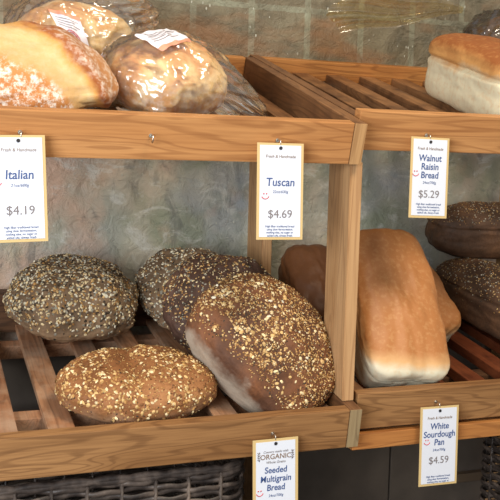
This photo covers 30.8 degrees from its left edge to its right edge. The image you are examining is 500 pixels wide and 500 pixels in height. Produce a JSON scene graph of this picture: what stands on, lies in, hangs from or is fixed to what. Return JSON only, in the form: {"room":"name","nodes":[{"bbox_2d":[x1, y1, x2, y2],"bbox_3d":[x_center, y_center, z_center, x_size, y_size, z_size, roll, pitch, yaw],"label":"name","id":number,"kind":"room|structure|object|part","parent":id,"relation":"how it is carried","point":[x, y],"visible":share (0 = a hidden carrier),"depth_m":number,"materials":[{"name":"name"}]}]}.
{"room":"food shop","nodes":[
{"label":"food shop","id":0,"kind":"room"},
{"bbox_2d":[0,0,499,340],"bbox_3d":[0.112,-0.397,1.989,3.500,2.020,0.080,-1,6,-21],"label":"wall","id":1,"kind":"structure","parent":0,"point":[120,212],"depth_m":1.91,"materials":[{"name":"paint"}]},
{"bbox_3d":[0.528,0.764,0.921,3.500,0.040,2.450,-1,6,-21],"label":"floor","id":2,"kind":"structure","parent":0,"visible":0},
{"bbox_2d":[0,457,244,499],"bbox_3d":[-0.332,0.488,1.511,0.594,0.338,0.344,-1,6,-21],"label":"wicker basket","id":3,"kind":"object","parent":2,"relation":"on","point":[225,473],"visible":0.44,"depth_m":1.40,"materials":[{"name":"brown wicker"}]},
{"bbox_2d":[0,329,490,499],"bbox_3d":[0.220,0.398,2.015,1.500,0.440,0.040,-1,6,-21],"label":"base cabinet","id":4,"kind":"object","parent":2,"relation":"on","point":[383,473],"visible":0.08,"depth_m":2.04,"materials":[{"name":"brown wood"}]},
{"bbox_3d":[-0.192,0.403,1.871,0.626,0.440,0.020,-1,6,-21],"label":"panel","id":5,"kind":"part","parent":4,"relation":"part of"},
{"bbox_3d":[0.210,0.397,2.021,0.225,0.440,0.020,-1,6,-21],"label":"panel","id":6,"kind":"part","parent":4,"relation":"part of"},
{"bbox_3d":[0.619,0.392,2.175,0.641,0.440,0.020,-1,6,-21],"label":"panel","id":7,"kind":"part","parent":4,"relation":"part of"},
{"bbox_2d":[243,162,499,499],"bbox_3d":[0.067,0.175,1.684,1.277,0.945,0.460,-1,6,-21],"label":"frame","id":8,"kind":"object","parent":2,"relation":"on","point":[345,180],"visible":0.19,"depth_m":1.50,"materials":[{"name":"brown wood"}]},
{"bbox_2d":[0,289,361,480],"bbox_3d":[-0.223,0.198,1.586,0.663,0.196,0.538,-1,6,-20],"label":"tray","id":9,"kind":"object","parent":8,"relation":"on","point":[51,440],"visible":0.49,"depth_m":1.39,"materials":[{"name":"orange wood"}]},
{"bbox_2d":[2,253,138,342],"bbox_3d":[-0.329,0.085,1.684,0.253,0.150,0.218,-2,7,-27],"label":"loaf","id":10,"kind":"object","parent":9,"relation":"on","point":[62,298],"visible":1,"depth_m":1.61,"materials":[{"name":"brown food"}]},
{"bbox_3d":[-0.310,0.115,1.815,0.620,0.082,0.020,-1,16,-21],"label":"rail","id":11,"kind":"part","parent":9,"relation":"part of","materials":[{"name":"brown wood"}]},
{"bbox_2d":[55,344,217,423],"bbox_3d":[-0.180,0.210,1.446,0.257,0.103,0.187,0,6,-13],"label":"loaf","id":12,"kind":"object","parent":9,"relation":"on","point":[138,383],"visible":1,"depth_m":1.39,"materials":[{"name":"brown food"}]},
{"bbox_2d":[134,247,218,329],"bbox_3d":[-0.117,0.075,1.786,0.219,0.158,0.192,1,6,-1],"label":"loaf","id":13,"kind":"object","parent":9,"relation":"on","point":[150,279],"visible":0.37,"depth_m":1.75,"materials":[{"name":"brown food"}]},
{"bbox_2d":[161,253,271,354],"bbox_3d":[-0.053,0.102,1.691,0.228,0.184,0.172,0,6,-10],"label":"loaf","id":14,"kind":"object","parent":9,"relation":"on","point":[199,272],"visible":0.46,"depth_m":1.66,"materials":[{"name":"brown food"}]},
{"bbox_2d":[185,273,334,412],"bbox_3d":[0.022,0.158,1.504,0.260,0.233,0.177,0,6,-11],"label":"loaf","id":15,"kind":"object","parent":9,"relation":"on","point":[265,346],"visible":0.97,"depth_m":1.45,"materials":[{"name":"brown food"}]},
{"bbox_3d":[0.035,0.289,1.410,0.006,0.014,0.027,-1,6,-21],"label":"hook","id":16,"kind":"object","parent":9,"relation":"attached to","visible":0},
{"bbox_2d":[253,436,297,499],"bbox_3d":[0.040,0.365,1.404,0.077,0.151,0.007,-1,6,-19],"label":"price card","id":17,"kind":"object","parent":16,"relation":"hanging from","point":[275,462],"visible":1,"depth_m":1.40,"materials":[{"name":"white paper"}]},
{"bbox_2d":[0,55,367,164],"bbox_3d":[-0.216,-0.262,1.534,0.653,0.211,0.533,-1,6,-20],"label":"tray","id":18,"kind":"object","parent":8,"relation":"on","point":[329,134],"visible":0.53,"depth_m":1.33,"materials":[{"name":"brown wood"}]},
{"bbox_2d":[0,20,118,108],"bbox_3d":[-0.352,-0.270,1.363,0.309,0.147,0.223,-1,7,-22],"label":"loaf","id":19,"kind":"object","parent":18,"relation":"on","point":[41,65],"visible":0.84,"depth_m":1.30,"materials":[{"name":"orange food"}]},
{"bbox_2d":[3,0,160,45],"bbox_3d":[-0.309,-0.390,1.631,0.231,0.177,0.254,6,8,38],"label":"bread bag","id":20,"kind":"object","parent":18,"relation":"on","point":[71,23],"visible":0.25,"depth_m":1.64,"materials":[{"name":"clear plastic"}]},
{"bbox_2d":[18,0,131,54],"bbox_3d":[-0.315,-0.380,1.633,0.213,0.132,0.183,2,6,2],"label":"loaf","id":21,"kind":"object","parent":20,"relation":"in","point":[101,26],"visible":0.32,"depth_m":1.57,"materials":[{"name":"food"}]},
{"bbox_2d":[101,27,267,116],"bbox_3d":[-0.118,-0.286,1.506,0.281,0.160,0.213,-4,8,-43],"label":"bread bag","id":22,"kind":"object","parent":18,"relation":"on","point":[161,39],"visible":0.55,"depth_m":1.49,"materials":[{"name":"clear plastic"}]},
{"bbox_2d":[106,39,227,113],"bbox_3d":[-0.139,-0.283,1.488,0.205,0.135,0.186,1,6,-2],"label":"loaf","id":23,"kind":"object","parent":22,"relation":"in","point":[178,78],"visible":0.77,"depth_m":1.42,"materials":[{"name":"brown food"}]},
{"bbox_3d":[-0.301,-0.364,1.758,0.610,0.058,0.020,-1,22,-21],"label":"rail","id":24,"kind":"part","parent":18,"relation":"part of","materials":[{"name":"orange wood"}]},
{"bbox_3d":[-0.312,-0.156,1.231,0.006,0.014,0.027,-1,6,-21],"label":"hook","id":25,"kind":"object","parent":18,"relation":"attached to","visible":0},
{"bbox_2d":[0,135,47,242],"bbox_3d":[-0.310,-0.082,1.223,0.075,0.146,0.009,-1,7,-23],"label":"price card","id":26,"kind":"object","parent":25,"relation":"hanging from","point":[23,187],"visible":1,"depth_m":1.22,"materials":[{"name":"white paper"}]},
{"bbox_3d":[0.041,-0.161,1.363,0.006,0.014,0.027,-1,6,-21],"label":"hook","id":27,"kind":"object","parent":18,"relation":"attached to","visible":0},
{"bbox_2d":[256,142,303,239],"bbox_3d":[0.045,-0.087,1.355,0.073,0.144,0.009,0,6,-17],"label":"price card","id":28,"kind":"object","parent":27,"relation":"hanging from","point":[279,202],"visible":1,"depth_m":1.35,"materials":[{"name":"white paper"}]},
{"bbox_3d":[0.008,0.408,1.890,0.021,0.436,0.085,-1,6,-21],"label":"post","id":29,"kind":"part","parent":8,"relation":"part of","materials":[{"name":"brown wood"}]},
{"bbox_3d":[0.021,-0.088,1.838,0.021,0.455,0.085,-1,6,-21],"label":"post","id":30,"kind":"part","parent":8,"relation":"part of","materials":[{"name":"brown wood"}]},
{"bbox_3d":[0.151,0.038,1.496,0.021,0.410,0.080,-1,6,-21],"label":"post","id":31,"kind":"part","parent":8,"relation":"part of","materials":[{"name":"brown wood"}]},
{"bbox_2d":[248,54,499,153],"bbox_3d":[0.364,-0.288,1.781,0.600,0.195,0.532,-1,6,-21],"label":"tray","id":32,"kind":"object","parent":8,"relation":"on","point":[395,104],"visible":0.5,"depth_m":1.72,"materials":[{"name":"brown wood"}]},
{"bbox_3d":[0.278,-0.389,2.007,0.600,0.042,0.020,-1,22,-21],"label":"rail","id":33,"kind":"part","parent":32,"relation":"part of","materials":[{"name":"orange wood"}]},
{"bbox_2d":[344,6,499,33],"bbox_3d":[0.422,-0.455,1.966,0.552,0.219,0.241,1,6,-4],"label":"bread bag","id":34,"kind":"object","parent":32,"relation":"on","point":[477,19],"visible":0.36,"depth_m":2.00,"materials":[{"name":"clear plastic"}]},
{"bbox_2d":[470,15,499,38],"bbox_3d":[0.571,-0.434,1.981,0.221,0.156,0.204,2,6,1],"label":"loaf","id":35,"kind":"object","parent":34,"relation":"in","point":[493,30],"visible":0.23,"depth_m":1.92,"materials":[{"name":"brown food"}]},
{"bbox_2d":[425,33,499,114],"bbox_3d":[0.454,-0.322,1.707,0.155,0.187,0.300,-1,7,-22],"label":"loaf","id":36,"kind":"object","parent":32,"relation":"on","point":[463,72],"visible":0.94,"depth_m":1.67,"materials":[{"name":"beige food"}]},
{"bbox_3d":[0.289,-0.184,1.486,0.006,0.014,0.027,-1,6,-21],"label":"hook","id":37,"kind":"object","parent":32,"relation":"attached to","visible":0},
{"bbox_2d":[408,136,449,218],"bbox_3d":[0.291,-0.117,1.477,0.073,0.132,0.009,-1,6,-19],"label":"price card","id":38,"kind":"object","parent":37,"relation":"hanging from","point":[429,159],"visible":1,"depth_m":1.48,"materials":[{"name":"white paper"}]},
{"bbox_3d":[0.445,0.312,1.611,0.600,0.027,0.024,-1,6,-21],"label":"support rail","id":39,"kind":"part","parent":8,"relation":"part of","materials":[{"name":"orange wood"}]},
{"bbox_2d":[353,319,499,428],"bbox_3d":[0.358,0.184,1.836,0.585,0.164,0.537,-1,6,-21],"label":"tray","id":40,"kind":"object","parent":8,"relation":"on","point":[476,392],"visible":0.2,"depth_m":1.57,"materials":[{"name":"orange wood"}]},
{"bbox_2d":[278,244,326,322],"bbox_3d":[0.137,0.080,1.856,0.138,0.180,0.177,-1,7,-23],"label":"loaf","id":41,"kind":"object","parent":40,"relation":"on","point":[302,267],"visible":0.35,"depth_m":1.82,"materials":[{"name":"brown food"}]},
{"bbox_2d":[355,228,449,387],"bbox_3d":[0.255,0.106,1.640,0.166,0.283,0.235,0,6,-14],"label":"loaf","id":42,"kind":"object","parent":40,"relation":"on","point":[401,340],"visible":0.78,"depth_m":1.58,"materials":[{"name":"brown food"}]},
{"bbox_2d":[430,266,460,341],"bbox_3d":[0.326,0.109,1.843,0.148,0.192,0.191,-2,7,-27],"label":"loaf","id":43,"kind":"object","parent":40,"relation":"on","point":[451,316],"visible":0.12,"depth_m":1.79,"materials":[{"name":"brown food"}]},
{"bbox_2d":[436,258,499,339],"bbox_3d":[0.522,0.103,1.921,0.152,0.155,0.322,-2,7,-27],"label":"loaf","id":44,"kind":"object","parent":40,"relation":"on","point":[473,285],"visible":0.91,"depth_m":1.89,"materials":[{"name":"brown food"}]},
{"bbox_2d":[425,201,499,258],"bbox_3d":[0.543,-0.045,2.035,0.302,0.129,0.138,0,6,-12],"label":"loaf","id":45,"kind":"object","parent":44,"relation":"on","point":[470,229],"visible":0.91,"depth_m":1.97,"materials":[{"name":"brown food"}]},
{"bbox_3d":[0.316,0.262,1.543,0.006,0.014,0.027,-1,6,-21],"label":"hook","id":46,"kind":"object","parent":40,"relation":"attached to","visible":0},
{"bbox_2d":[418,405,458,486],"bbox_3d":[0.319,0.331,1.536,0.073,0.136,0.007,-1,6,-19],"label":"price card","id":47,"kind":"object","parent":46,"relation":"hanging from","point":[438,445],"visible":1,"depth_m":1.53,"materials":[{"name":"white paper"}]},
{"bbox_3d":[0.584,0.400,2.106,0.020,0.436,0.085,-1,6,-21],"label":"post","id":48,"kind":"part","parent":8,"relation":"part of","materials":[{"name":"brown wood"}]},
{"bbox_2d":[480,416,499,499],"bbox_3d":[0.714,0.475,1.897,0.374,0.338,0.314,-1,6,-21],"label":"wicker basket","id":49,"kind":"object","parent":2,"relation":"on","point":[489,453],"visible":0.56,"depth_m":1.93,"materials":[{"name":"brown wicker"}]}
]}

